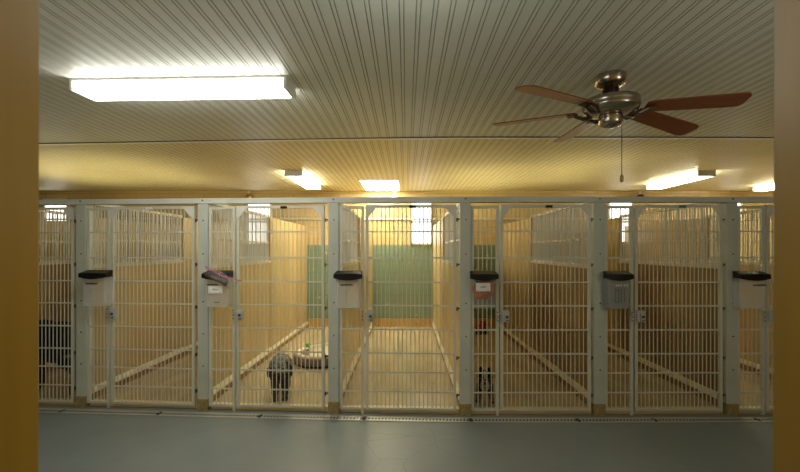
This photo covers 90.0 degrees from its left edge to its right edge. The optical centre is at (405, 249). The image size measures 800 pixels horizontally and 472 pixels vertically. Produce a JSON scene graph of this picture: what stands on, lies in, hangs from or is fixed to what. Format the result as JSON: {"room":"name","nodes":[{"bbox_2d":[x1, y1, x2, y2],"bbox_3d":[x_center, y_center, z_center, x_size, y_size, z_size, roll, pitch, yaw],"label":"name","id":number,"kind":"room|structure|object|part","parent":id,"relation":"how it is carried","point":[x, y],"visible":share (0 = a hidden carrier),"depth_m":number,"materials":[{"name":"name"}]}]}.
{"room":"dog kennel","nodes":[
{"label":"dog kennel","id":0,"kind":"room"},
{"bbox_2d":[39,327,770,407],"bbox_3d":[0.000,1.379,5.271,15.200,0.039,3.677,0,0,0],"label":"floor","id":1,"kind":"structure","parent":0,"point":[431,337],"depth_m":4.14,"materials":[{"name":"beige concrete"}]},
{"bbox_2d":[39,320,70,394],"bbox_3d":[-3.503,0.951,3.841,0.980,0.859,0.340,0,0,-3],"label":"dog","id":2,"kind":"object","parent":1,"relation":"on","point":[47,321],"visible":0.27,"depth_m":3.76},
{"bbox_2d":[44,220,70,261],"bbox_3d":[-5.150,0.458,5.430,0.100,1.805,3.301,0,0,0],"label":"divider","id":3,"kind":"object","parent":1,"relation":"on","point":[44,220],"visible":0.02,"depth_m":5.83,"materials":[{"name":"brown metal"}]},
{"bbox_2d":[39,210,177,372],"bbox_3d":[-4.020,0.458,5.397,0.100,1.805,3.365,0,0,0],"label":"divider","id":4,"kind":"object","parent":1,"relation":"on","point":[47,211],"visible":0.25,"depth_m":4.69,"materials":[{"name":"brown wood"}]},
{"bbox_3d":[-4.020,-0.430,4.433,0.032,0.030,1.435,0,0,0],"label":"rail","id":5,"kind":"part","parent":4,"relation":"part of","materials":[{"name":"beige metal"}]},
{"bbox_3d":[-4.020,0.147,4.433,0.056,0.035,1.435,0,0,0],"label":"rail","id":6,"kind":"part","parent":4,"relation":"part of","materials":[{"name":"beige metal"}]},
{"bbox_3d":[-4.020,0.762,4.433,0.036,1.195,1.435,0,0,0],"label":"panel","id":7,"kind":"part","parent":4,"relation":"part of","materials":[{"name":"white metal"}]},
{"bbox_3d":[-4.020,0.470,6.115,0.050,1.780,1.930,0,0,0],"label":"panel","id":8,"kind":"part","parent":4,"relation":"part of","materials":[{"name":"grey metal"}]},
{"bbox_2d":[39,197,773,205],"bbox_3d":[-0.067,-0.427,3.482,7.916,0.045,0.206,0,0,2],"label":"beam","id":9,"kind":"structure","parent":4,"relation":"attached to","point":[308,200],"depth_m":3.39,"materials":[{"name":"grey metal"}]},
{"bbox_2d":[763,205,773,410],"bbox_3d":[3.433,0.490,3.389,0.819,1.747,0.071,0,0,-1],"label":"gate","id":10,"kind":"object","parent":9,"relation":"attached to","point":[768,315],"visible":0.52,"depth_m":3.40,"materials":[{"name":"grey metal"}]},
{"bbox_2d":[94,205,241,397],"bbox_3d":[-2.892,0.458,5.365,0.100,1.805,3.429,0,0,0],"label":"divider","id":11,"kind":"object","parent":1,"relation":"on","point":[104,206],"visible":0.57,"depth_m":4.36,"materials":[{"name":"brown wood"}]},
{"bbox_3d":[-2.892,-0.430,4.401,0.032,0.030,1.499,0,0,0],"label":"rail","id":12,"kind":"part","parent":11,"relation":"part of","materials":[{"name":"beige"}]},
{"bbox_3d":[-2.892,0.147,4.401,0.056,0.035,1.499,0,0,0],"label":"rail","id":13,"kind":"part","parent":11,"relation":"part of","materials":[{"name":"beige metal"}]},
{"bbox_3d":[-2.892,0.762,4.401,0.036,1.195,1.499,0,0,0],"label":"panel","id":14,"kind":"part","parent":11,"relation":"part of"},
{"bbox_3d":[-2.892,0.470,6.115,0.050,1.780,1.930,0,0,0],"label":"panel","id":15,"kind":"part","parent":11,"relation":"part of","materials":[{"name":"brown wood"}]},
{"bbox_2d":[212,204,308,401],"bbox_3d":[-1.771,0.458,5.330,0.100,1.805,3.501,0,0,0],"label":"divider","id":16,"kind":"object","parent":1,"relation":"on","point":[214,205],"visible":0.63,"depth_m":4.81,"materials":[{"name":"brown wood"}]},
{"bbox_3d":[-1.771,-0.430,4.364,0.032,0.030,1.571,0,0,0],"label":"rail","id":17,"kind":"part","parent":16,"relation":"part of","materials":[{"name":"beige metal"}]},
{"bbox_3d":[-1.771,0.762,4.364,0.036,1.195,1.571,0,0,0],"label":"panel","id":18,"kind":"part","parent":16,"relation":"part of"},
{"bbox_3d":[-1.771,0.147,4.364,0.056,0.035,1.571,0,0,0],"label":"rail","id":19,"kind":"part","parent":16,"relation":"part of","materials":[{"name":"beige"}]},
{"bbox_3d":[-1.771,0.470,6.115,0.050,1.780,1.930,0,0,0],"label":"panel","id":20,"kind":"part","parent":16,"relation":"part of","materials":[{"name":"brown wood"}]},
{"bbox_2d":[267,353,293,401],"bbox_3d":[-1.171,1.173,3.748,0.243,0.394,0.532,0,0,-15],"label":"dog","id":21,"kind":"object","parent":1,"relation":"on","point":[278,354],"visible":0.65,"depth_m":3.60},
{"bbox_2d":[293,342,327,368],"bbox_3d":[-1.045,1.232,4.924,0.657,0.256,0.728,0,0,0],"label":"dog bed","id":22,"kind":"object","parent":1,"relation":"on","point":[326,344],"visible":0.39,"depth_m":4.64,"materials":[{"name":"beige fabric"}]},
{"bbox_2d":[341,204,373,397],"bbox_3d":[-0.620,0.458,5.297,0.100,1.805,3.566,0,0,0],"label":"divider","id":23,"kind":"object","parent":1,"relation":"on","point":[349,211],"visible":0.54,"depth_m":4.54,"materials":[{"name":"brown wood"}]},
{"bbox_3d":[-0.620,-0.430,4.332,0.032,0.030,1.636,0,0,0],"label":"rail","id":24,"kind":"part","parent":23,"relation":"part of","materials":[{"name":"beige metal"}]},
{"bbox_3d":[-0.620,0.762,4.332,0.036,1.195,1.636,0,0,0],"label":"panel","id":25,"kind":"part","parent":23,"relation":"part of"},
{"bbox_3d":[-0.620,0.147,4.332,0.056,0.035,1.636,0,0,0],"label":"rail","id":26,"kind":"part","parent":23,"relation":"part of","materials":[{"name":"beige"}]},
{"bbox_3d":[-0.620,0.470,6.115,0.050,1.780,1.930,0,0,0],"label":"panel","id":27,"kind":"part","parent":23,"relation":"part of","materials":[{"name":"brown wood"}]},
{"bbox_2d":[432,203,458,405],"bbox_3d":[0.502,0.458,5.274,0.100,1.805,3.612,0,0,0],"label":"divider","id":28,"kind":"object","parent":1,"relation":"on","point":[457,204],"visible":0.49,"depth_m":4.78,"materials":[{"name":"brown wood"}]},
{"bbox_3d":[0.502,0.470,6.115,0.050,1.780,1.930,0,0,0],"label":"panel","id":29,"kind":"part","parent":28,"relation":"part of","materials":[{"name":"brown wood"}]},
{"bbox_3d":[0.502,0.147,4.309,0.056,0.035,1.682,0,0,0],"label":"rail","id":30,"kind":"part","parent":28,"relation":"part of","materials":[{"name":"beige"}]},
{"bbox_3d":[0.502,0.762,4.309,0.036,1.195,1.682,0,0,0],"label":"panel","id":31,"kind":"part","parent":28,"relation":"part of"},
{"bbox_2d":[476,320,487,334],"bbox_3d":[1.210,1.246,6.440,0.204,0.227,0.140,0,0,-11],"label":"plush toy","id":32,"kind":"object","parent":1,"relation":"on","point":[484,322],"visible":0.79,"depth_m":6.40,"materials":[{"name":"red fabric"}]},
{"bbox_2d":[475,367,493,403],"bbox_3d":[0.718,1.199,3.667,0.167,0.332,0.462,0,0,8],"label":"puppy","id":33,"kind":"object","parent":1,"relation":"on","point":[480,368],"visible":0.69,"depth_m":3.54},
{"bbox_2d":[499,203,589,404],"bbox_3d":[1.633,0.458,5.274,0.100,1.805,3.612,0,0,0],"label":"divider","id":34,"kind":"object","parent":1,"relation":"on","point":[560,209],"visible":0.6,"depth_m":4.46,"materials":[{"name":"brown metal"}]},
{"bbox_3d":[1.633,0.470,6.115,0.050,1.780,1.930,0,0,0],"label":"panel","id":35,"kind":"part","parent":34,"relation":"part of","materials":[{"name":"brown wood"}]},
{"bbox_3d":[1.633,0.147,4.309,0.056,0.035,1.682,0,0,0],"label":"rail","id":36,"kind":"part","parent":34,"relation":"part of","materials":[{"name":"beige"}]},
{"bbox_3d":[1.633,0.762,4.309,0.036,1.195,1.682,0,0,0],"label":"panel","id":37,"kind":"part","parent":34,"relation":"part of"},
{"bbox_3d":[1.633,-0.430,4.309,0.032,0.030,1.682,0,0,0],"label":"rail","id":38,"kind":"part","parent":34,"relation":"part of","materials":[{"name":"beige metal"}]},
{"bbox_2d":[561,203,717,405],"bbox_3d":[2.760,0.458,5.278,0.100,1.805,3.604,0,0,0],"label":"divider","id":39,"kind":"object","parent":1,"relation":"on","point":[663,209],"visible":0.52,"depth_m":3.92,"materials":[{"name":"brown wood"}]},
{"bbox_3d":[2.760,0.470,6.115,0.050,1.780,1.930,0,0,0],"label":"panel","id":40,"kind":"part","parent":39,"relation":"part of","materials":[{"name":"brown wood"}]},
{"bbox_3d":[2.760,-0.430,4.313,0.032,0.030,1.674,0,0,0],"label":"rail","id":41,"kind":"part","parent":39,"relation":"part of","materials":[{"name":"beige"}]},
{"bbox_3d":[2.760,0.147,4.313,0.056,0.035,1.674,0,0,0],"label":"rail","id":42,"kind":"part","parent":39,"relation":"part of","materials":[{"name":"beige"}]},
{"bbox_3d":[2.760,0.762,4.313,0.036,1.195,1.674,0,0,0],"label":"panel","id":43,"kind":"part","parent":39,"relation":"part of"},
{"bbox_2d":[624,209,773,378],"bbox_3d":[3.890,0.458,5.285,0.100,1.805,3.590,0,0,0],"label":"divider","id":44,"kind":"object","parent":1,"relation":"on","point":[754,211],"visible":0.14,"depth_m":4.58,"materials":[{"name":"brown wood"}]},
{"bbox_3d":[3.890,0.470,6.115,0.050,1.780,1.930,0,0,0],"label":"panel","id":45,"kind":"part","parent":44,"relation":"part of","materials":[{"name":"grey metal"}]},
{"bbox_3d":[3.890,-0.430,4.320,0.032,0.030,1.660,0,0,0],"label":"rail","id":46,"kind":"part","parent":44,"relation":"part of","materials":[{"name":"beige metal"}]},
{"bbox_3d":[3.890,0.147,4.320,0.056,0.035,1.660,0,0,0],"label":"rail","id":47,"kind":"part","parent":44,"relation":"part of","materials":[{"name":"beige metal"}]},
{"bbox_3d":[3.890,0.762,4.320,0.036,1.195,1.660,0,0,0],"label":"panel","id":48,"kind":"part","parent":44,"relation":"part of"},
{"bbox_2d":[711,219,773,261],"bbox_3d":[5.020,0.458,5.292,0.100,1.805,3.576,0,0,0],"label":"divider","id":49,"kind":"object","parent":1,"relation":"on","point":[770,219],"visible":0.02,"depth_m":5.82,"materials":[{"name":"white metal"}]},
{"bbox_2d":[38,405,772,471],"bbox_3d":[0.000,1.450,1.150,15.200,0.100,5.500,0,0,0],"label":"floor","id":50,"kind":"structure","parent":0,"point":[66,442],"depth_m":2.87,"materials":[{"name":"paint"}]},
{"bbox_2d":[38,398,74,404],"bbox_3d":[-3.453,1.378,3.655,1.025,0.042,0.060,0,0,3],"label":"board","id":51,"kind":"object","parent":50,"relation":"on","point":[39,403],"visible":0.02,"depth_m":3.61,"materials":[{"name":"brown wood"}]},
{"bbox_2d":[75,205,93,407],"bbox_3d":[-2.889,0.498,3.597,0.094,1.804,0.098,0,0,3],"label":"fence post","id":52,"kind":"object","parent":50,"relation":"on","point":[81,210],"visible":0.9,"depth_m":3.56,"materials":[{"name":"white metal"}]},
{"bbox_2d":[38,207,75,402],"bbox_3d":[-3.332,0.490,3.600,0.790,1.747,0.032,0,0,3],"label":"gate","id":53,"kind":"object","parent":52,"relation":"attached to","point":[70,211],"visible":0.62,"depth_m":3.59,"materials":[{"name":"grey metal"}]},
{"bbox_2d":[87,208,110,407],"bbox_3d":[-2.738,0.512,3.569,0.208,1.775,0.025,0,0,4],"label":"panel","id":54,"kind":"object","parent":50,"relation":"on","point":[89,210],"visible":0.99,"depth_m":3.56,"materials":[{"name":"grey metal"}]},
{"bbox_2d":[78,270,112,298],"bbox_3d":[-2.692,0.329,3.487,0.250,0.307,0.130,0,0,4],"label":"bin","id":55,"kind":"object","parent":54,"relation":"attached to","point":[89,274],"visible":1,"depth_m":3.44,"materials":[{"name":"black plastic"}]},
{"bbox_3d":[-2.693,0.213,3.473,0.250,0.076,0.101,0,0,4],"label":"lid","id":56,"kind":"part","parent":55,"relation":"part of","materials":[{"name":"black plastic"}]},
{"bbox_2d":[90,399,196,408],"bbox_3d":[-2.328,1.378,3.587,1.018,0.042,0.060,0,0,4],"label":"board","id":57,"kind":"object","parent":50,"relation":"on","point":[91,404],"visible":0.45,"depth_m":3.56,"materials":[{"name":"brown wood"}]},
{"bbox_2d":[197,204,212,410],"bbox_3d":[-1.768,0.498,3.525,0.094,1.804,0.098,0,0,3],"label":"fence post","id":58,"kind":"object","parent":50,"relation":"on","point":[203,209],"visible":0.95,"depth_m":3.48,"materials":[{"name":"white metal"}]},
{"bbox_2d":[105,206,197,405],"bbox_3d":[-2.237,0.490,3.513,0.840,1.747,0.071,0,0,4],"label":"gate","id":59,"kind":"object","parent":58,"relation":"attached to","point":[191,210],"visible":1,"depth_m":3.53,"materials":[{"name":"grey metal"}]},
{"bbox_2d":[209,207,235,410],"bbox_3d":[-1.603,0.512,3.497,0.236,1.775,0.025,0,0,3],"label":"panel","id":60,"kind":"object","parent":50,"relation":"on","point":[233,404],"visible":0.99,"depth_m":3.49,"materials":[{"name":"grey metal"}]},
{"bbox_2d":[201,270,232,302],"bbox_3d":[-1.600,0.329,3.418,0.243,0.307,0.130,0,0,3],"label":"bin","id":61,"kind":"object","parent":60,"relation":"attached to","point":[228,273],"visible":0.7,"depth_m":3.38,"materials":[{"name":"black plastic"}]},
{"bbox_2d":[208,286,221,292],"bbox_3d":[-1.608,0.335,3.373,0.118,0.062,0.003,0,0,0],"label":"note card","id":62,"kind":"object","parent":61,"relation":"attached to","point":[211,289],"visible":1,"depth_m":3.37,"materials":[{"name":"white paper"}]},
{"bbox_3d":[-1.601,0.213,3.404,0.243,0.076,0.101,0,0,3],"label":"lid","id":63,"kind":"part","parent":61,"relation":"part of","materials":[{"name":"black plastic"}]},
{"bbox_2d":[203,266,241,285],"bbox_3d":[-1.535,0.227,3.350,0.342,0.192,0.078,0,0,0],"label":"leash","id":64,"kind":"object","parent":61,"relation":"on","point":[224,281],"visible":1,"depth_m":3.34,"materials":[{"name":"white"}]},
{"bbox_2d":[211,402,327,411],"bbox_3d":[-1.192,1.378,3.518,1.048,0.042,0.060,0,0,3],"label":"board","id":65,"kind":"object","parent":50,"relation":"on","point":[325,409],"visible":0.45,"depth_m":3.50,"materials":[{"name":"brown wood"}]},
{"bbox_2d":[328,203,340,413],"bbox_3d":[-0.617,0.498,3.460,0.094,1.804,0.098,0,0,3],"label":"fence post","id":66,"kind":"object","parent":50,"relation":"on","point":[333,208],"visible":0.94,"depth_m":3.42,"materials":[{"name":"white metal"}]},
{"bbox_2d":[232,205,327,408],"bbox_3d":[-1.088,0.490,3.445,0.844,1.747,0.071,0,0,3],"label":"gate","id":67,"kind":"object","parent":66,"relation":"attached to","point":[320,209],"visible":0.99,"depth_m":3.47,"materials":[{"name":"grey metal"}]},
{"bbox_2d":[339,206,363,413],"bbox_3d":[-0.465,0.512,3.435,0.211,1.775,0.025,0,0,2],"label":"panel","id":68,"kind":"object","parent":50,"relation":"on","point":[341,208],"visible":1,"depth_m":3.43,"materials":[{"name":"grey metal"}]},
{"bbox_2d":[333,271,361,288],"bbox_3d":[-0.479,0.329,3.357,0.240,0.307,0.130,0,0,2],"label":"bin","id":69,"kind":"object","parent":68,"relation":"attached to","point":[340,275],"visible":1,"depth_m":3.30,"materials":[{"name":"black plastic"}]},
{"bbox_3d":[-0.479,0.213,3.343,0.240,0.076,0.101,0,0,2],"label":"lid","id":70,"kind":"part","parent":69,"relation":"part of","materials":[{"name":"black plastic"}]},
{"bbox_2d":[341,405,458,413],"bbox_3d":[-0.056,1.378,3.463,1.018,0.042,0.060,0,0,2],"label":"board","id":71,"kind":"object","parent":50,"relation":"on","point":[457,408],"visible":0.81,"depth_m":3.44,"materials":[{"name":"brown wood"}]},
{"bbox_2d":[38,408,772,422],"bbox_3d":[-0.002,1.397,3.358,8.006,0.006,0.214,0,0,2],"label":"drain","id":72,"kind":"object","parent":50,"relation":"on","point":[40,410],"visible":0.88,"depth_m":3.31,"materials":[{"name":"grey metal"}]},
{"bbox_2d":[459,202,470,415],"bbox_3d":[0.504,0.498,3.414,0.094,1.804,0.098,0,0,1],"label":"fence post","id":73,"kind":"object","parent":50,"relation":"on","point":[464,207],"visible":1,"depth_m":3.37,"materials":[{"name":"white metal"}]},
{"bbox_2d":[361,205,459,410],"bbox_3d":[0.037,0.490,3.392,0.837,1.747,0.071,0,0,2],"label":"gate","id":74,"kind":"object","parent":73,"relation":"attached to","point":[369,208],"visible":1,"depth_m":3.41,"materials":[{"name":"grey metal"}]},
{"bbox_2d":[471,206,498,415],"bbox_3d":[0.668,0.512,3.396,0.235,1.775,0.025,0,0,0],"label":"panel","id":75,"kind":"object","parent":50,"relation":"on","point":[496,409],"visible":0.97,"depth_m":3.38,"materials":[{"name":"grey metal"}]},
{"bbox_2d":[470,271,498,281],"bbox_3d":[0.640,0.329,3.317,0.233,0.307,0.130,0,0,0],"label":"bin","id":76,"kind":"object","parent":75,"relation":"attached to","point":[476,275],"visible":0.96,"depth_m":3.26,"materials":[{"name":"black plastic"}]},
{"bbox_2d":[472,281,493,299],"bbox_3d":[0.640,0.330,3.314,0.190,0.167,0.072,0,0,0],"label":"bag","id":77,"kind":"object","parent":76,"relation":"in","point":[480,295],"visible":0.65,"depth_m":3.29,"materials":[{"name":"red plastic"}]},
{"bbox_2d":[476,283,489,290],"bbox_3d":[0.631,0.304,3.270,0.118,0.068,0.003,0,0,0],"label":"note card","id":78,"kind":"object","parent":76,"relation":"attached to","point":[479,286],"visible":1,"depth_m":3.27,"materials":[{"name":"white paper"}]},
{"bbox_2d":[471,407,590,413],"bbox_3d":[1.069,1.378,3.440,1.026,0.042,0.060,0,0,0],"label":"board","id":79,"kind":"object","parent":50,"relation":"on","point":[472,412],"visible":0.56,"depth_m":3.41,"materials":[{"name":"brown wood"}]},
{"bbox_2d":[589,202,605,415],"bbox_3d":[1.634,0.498,3.414,0.094,1.804,0.098,0,0,0],"label":"fence post","id":80,"kind":"object","parent":50,"relation":"on","point":[598,407],"visible":0.95,"depth_m":3.37,"materials":[{"name":"white metal"}]},
{"bbox_2d":[496,205,592,410],"bbox_3d":[1.175,0.490,3.373,0.823,1.747,0.071,0,0,0],"label":"gate","id":81,"kind":"object","parent":80,"relation":"attached to","point":[504,314],"visible":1,"depth_m":3.39,"materials":[{"name":"grey metal"}]},
{"bbox_2d":[605,206,632,414],"bbox_3d":[1.803,0.512,3.397,0.242,1.775,0.025,0,0,0],"label":"panel","id":82,"kind":"object","parent":50,"relation":"on","point":[630,409],"visible":0.81,"depth_m":3.39,"materials":[{"name":"grey metal"}]},
{"bbox_2d":[603,271,633,308],"bbox_3d":[1.751,0.329,3.318,0.220,0.307,0.130,0,0,0],"label":"bin","id":83,"kind":"object","parent":82,"relation":"attached to","point":[616,284],"visible":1,"depth_m":3.28,"materials":[{"name":"grey plastic"}]},
{"bbox_3d":[1.751,0.213,3.303,0.220,0.076,0.101,0,0,0],"label":"lid","id":84,"kind":"part","parent":83,"relation":"part of","materials":[{"name":"black plastic"}]},
{"bbox_2d":[606,406,722,413],"bbox_3d":[2.198,1.378,3.444,1.022,0.042,0.060,0,0,0],"label":"board","id":85,"kind":"object","parent":50,"relation":"on","point":[607,412],"visible":0.42,"depth_m":3.42,"materials":[{"name":"brown wood"}]},
{"bbox_2d":[719,202,738,415],"bbox_3d":[2.761,0.498,3.422,0.094,1.804,0.098,0,0,-1],"label":"fence post","id":86,"kind":"object","parent":50,"relation":"on","point":[730,209],"visible":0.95,"depth_m":3.38,"materials":[{"name":"white metal"}]},
{"bbox_2d":[631,205,725,410],"bbox_3d":[2.308,0.490,3.377,0.810,1.747,0.071,0,0,0],"label":"gate","id":87,"kind":"object","parent":86,"relation":"attached to","point":[637,315],"visible":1,"depth_m":3.40,"materials":[{"name":"grey metal"}]},
{"bbox_2d":[738,206,764,414],"bbox_3d":[2.928,0.512,3.406,0.238,1.775,0.025,0,0,-1],"label":"panel","id":88,"kind":"object","parent":50,"relation":"on","point":[761,408],"visible":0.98,"depth_m":3.40,"materials":[{"name":"grey metal"}]},
{"bbox_2d":[733,271,770,301],"bbox_3d":[2.861,0.329,3.327,0.253,0.307,0.130,0,0,-1],"label":"bin","id":89,"kind":"object","parent":88,"relation":"attached to","point":[747,275],"visible":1,"depth_m":3.27,"materials":[{"name":"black plastic"}]},
{"bbox_3d":[2.861,0.213,3.312,0.253,0.076,0.101,0,0,-1],"label":"lid","id":90,"kind":"part","parent":89,"relation":"part of","materials":[{"name":"black plastic"}]},
{"bbox_2d":[739,406,772,413],"bbox_3d":[3.326,1.378,3.455,1.025,0.042,0.060,0,0,-1],"label":"board","id":91,"kind":"object","parent":50,"relation":"on","point":[740,412],"visible":0.02,"depth_m":3.42,"materials":[{"name":"brown wood"}]},
{"bbox_2d":[39,0,773,190],"bbox_3d":[0.006,-1.052,2.755,15.157,0.003,8.710,0,0,0],"label":"ceiling","id":92,"kind":"structure","parent":0,"point":[356,68],"depth_m":2.65,"materials":[{"name":"grey"}]},
{"bbox_2d":[69,75,295,101],"bbox_3d":[-1.388,-1.013,2.520,1.345,0.074,0.190,0,0,2],"label":"strip light","id":93,"kind":"object","parent":92,"relation":"attached to","point":[263,86],"visible":1,"depth_m":2.45,"materials":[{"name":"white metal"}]},
{"bbox_2d":[245,190,252,197],"bbox_3d":[-2.745,-0.945,7.000,0.124,0.210,0.124,0,0,0],"label":"holder","id":94,"kind":"object","parent":92,"relation":"attached to","point":[248,195],"visible":0.56,"depth_m":6.96,"materials":[{"name":"white metal"}]},
{"bbox_2d":[284,170,320,188],"bbox_3d":[-1.485,-1.012,5.850,0.235,0.077,1.150,0,0,0],"label":"strip light","id":95,"kind":"object","parent":92,"relation":"attached to","point":[300,177],"visible":1,"depth_m":5.57,"materials":[{"name":"white plastic"}]},
{"bbox_2d":[359,180,399,190],"bbox_3d":[-0.405,-1.044,6.500,0.600,0.012,1.000,0,0,0],"label":"recessed light","id":96,"kind":"object","parent":92,"relation":"in","point":[369,185],"visible":1,"depth_m":6.44,"materials":[{"name":"white plastic"}]},
{"bbox_2d":[39,137,773,145],"bbox_3d":[-0.003,-1.046,3.871,15.206,0.009,0.301,0,0,1],"label":"trim","id":97,"kind":"structure","parent":92,"relation":"attached to","point":[394,138],"depth_m":3.77,"materials":[{"name":"white"}]},
{"bbox_2d":[493,70,751,181],"bbox_3d":[1.258,-0.729,2.580,1.356,0.642,1.086,0,0,0],"label":"ceiling fan","id":98,"kind":"object","parent":92,"relation":"hanging from","point":[608,109],"visible":1,"depth_m":2.35,"materials":[{"name":"brown wood"}]},
{"bbox_3d":[0.838,-0.857,2.629,0.522,0.040,0.140,0,0,29],"label":"blade","id":99,"kind":"part","parent":98,"relation":"part of","materials":[{"name":"brown wood"}]},
{"bbox_3d":[0.830,-0.851,2.205,0.522,0.034,0.140,0,0,-27],"label":"blade","id":100,"kind":"part","parent":98,"relation":"part of","materials":[{"name":"brown wood"}]},
{"bbox_3d":[1.216,-0.851,2.861,0.140,0.034,0.522,0,0,-2],"label":"blade","id":101,"kind":"part","parent":98,"relation":"part of","materials":[{"name":"brown wood"}]},
{"bbox_3d":[1.232,-0.937,2.410,0.120,0.070,0.120,0,0,0],"label":"down rod","id":102,"kind":"part","parent":98,"relation":"part of","materials":[{"name":"brown metal"}]},
{"bbox_3d":[1.300,-0.601,2.410,0.006,0.304,0.005,0,0,30],"label":"pull chain","id":103,"kind":"part","parent":98,"relation":"part of","materials":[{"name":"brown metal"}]},
{"bbox_3d":[1.653,-0.820,2.572,0.522,0.086,0.140,0,0,-21],"label":"blade","id":104,"kind":"part","parent":98,"relation":"part of","materials":[{"name":"brown wood"}]},
{"bbox_3d":[1.672,-0.851,2.312,0.522,0.034,0.140,0,0,12],"label":"blade","id":105,"kind":"part","parent":98,"relation":"part of","materials":[{"name":"brown wood"}]},
{"bbox_2d":[646,170,715,188],"bbox_3d":[3.970,-1.012,5.850,0.235,0.077,1.150,0,0,0],"label":"strip light","id":106,"kind":"object","parent":92,"relation":"attached to","point":[700,174],"visible":1,"depth_m":5.63,"materials":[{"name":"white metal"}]},
{"bbox_2d":[752,183,773,190],"bbox_3d":[5.850,-1.012,6.000,0.235,0.077,1.250,0,0,0],"label":"strip light","id":107,"kind":"object","parent":92,"relation":"attached to","point":[766,187],"visible":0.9,"depth_m":6.45,"materials":[{"name":"white plastic"}]},
{"bbox_2d":[39,191,773,317],"bbox_3d":[0.000,0.165,7.160,15.200,2.470,0.100,0,0,0],"label":"wall","id":108,"kind":"structure","parent":0,"point":[42,194],"depth_m":7.11,"materials":[{"name":"beige paint"}]},
{"bbox_2d":[43,199,69,221],"bbox_3d":[-6.200,-0.500,7.093,0.440,0.820,0.035,0,0,0],"label":"window","id":109,"kind":"structure","parent":108,"relation":"in","point":[43,199],"depth_m":7.09,"materials":[{"name":"beige glass"}]},
{"bbox_3d":[-6.200,-0.500,7.094,0.380,0.760,0.008,0,0,0],"label":"pane","id":110,"kind":"part","parent":109,"relation":"part of","materials":[{"name":"glass"}]},
{"bbox_2d":[247,204,271,244],"bbox_3d":[-2.600,-0.500,7.093,0.440,0.820,0.035,0,0,0],"label":"window","id":111,"kind":"structure","parent":108,"relation":"in","point":[254,210],"depth_m":7.09,"materials":[{"name":"beige"}]},
{"bbox_2d":[307,318,494,326],"bbox_3d":[0.000,1.287,7.098,15.200,0.146,0.025,0,0,0],"label":"baseboard","id":112,"kind":"structure","parent":108,"relation":"attached to","point":[430,320],"depth_m":7.08,"materials":[{"name":"brown wood"}]},
{"bbox_2d":[44,218,773,219],"bbox_3d":[0.000,-0.545,7.091,15.200,0.034,0.036,0,0,0],"label":"conduit pipe","id":113,"kind":"object","parent":108,"relation":"attached to","point":[47,218],"visible":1,"depth_m":7.08,"materials":[{"name":"beige metal"}]},
{"bbox_2d":[411,203,431,244],"bbox_3d":[0.278,-0.500,7.093,0.375,0.820,0.035,0,0,0],"label":"window","id":114,"kind":"structure","parent":108,"relation":"in","point":[412,209],"depth_m":7.09,"materials":[{"name":"beige glass"}]},
{"bbox_2d":[607,203,632,244],"bbox_3d":[3.800,-0.500,7.093,0.440,0.820,0.035,0,0,0],"label":"window","id":115,"kind":"structure","parent":108,"relation":"in","point":[608,204],"depth_m":7.09,"materials":[{"name":"beige glass"}]},
{"bbox_3d":[0.000,0.175,0.400,15.200,2.450,0.120,0,0,0],"label":"wall","id":116,"kind":"structure","parent":0,"visible":0},
{"bbox_2d":[0,0,38,471],"bbox_3d":[-0.509,0.175,0.405,0.122,2.450,0.170,0,0,0],"label":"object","id":117,"kind":"structure","parent":116,"relation":"attached to","point":[19,19],"depth_m":0.46,"materials":[{"name":"brown wood"}]},
{"bbox_2d":[773,0,799,471],"bbox_3d":[0.509,0.175,0.405,0.122,2.450,0.170,0,0,0],"label":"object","id":118,"kind":"structure","parent":116,"relation":"attached to","point":[786,320],"depth_m":0.47,"materials":[{"name":"brown wood"}]}
]}

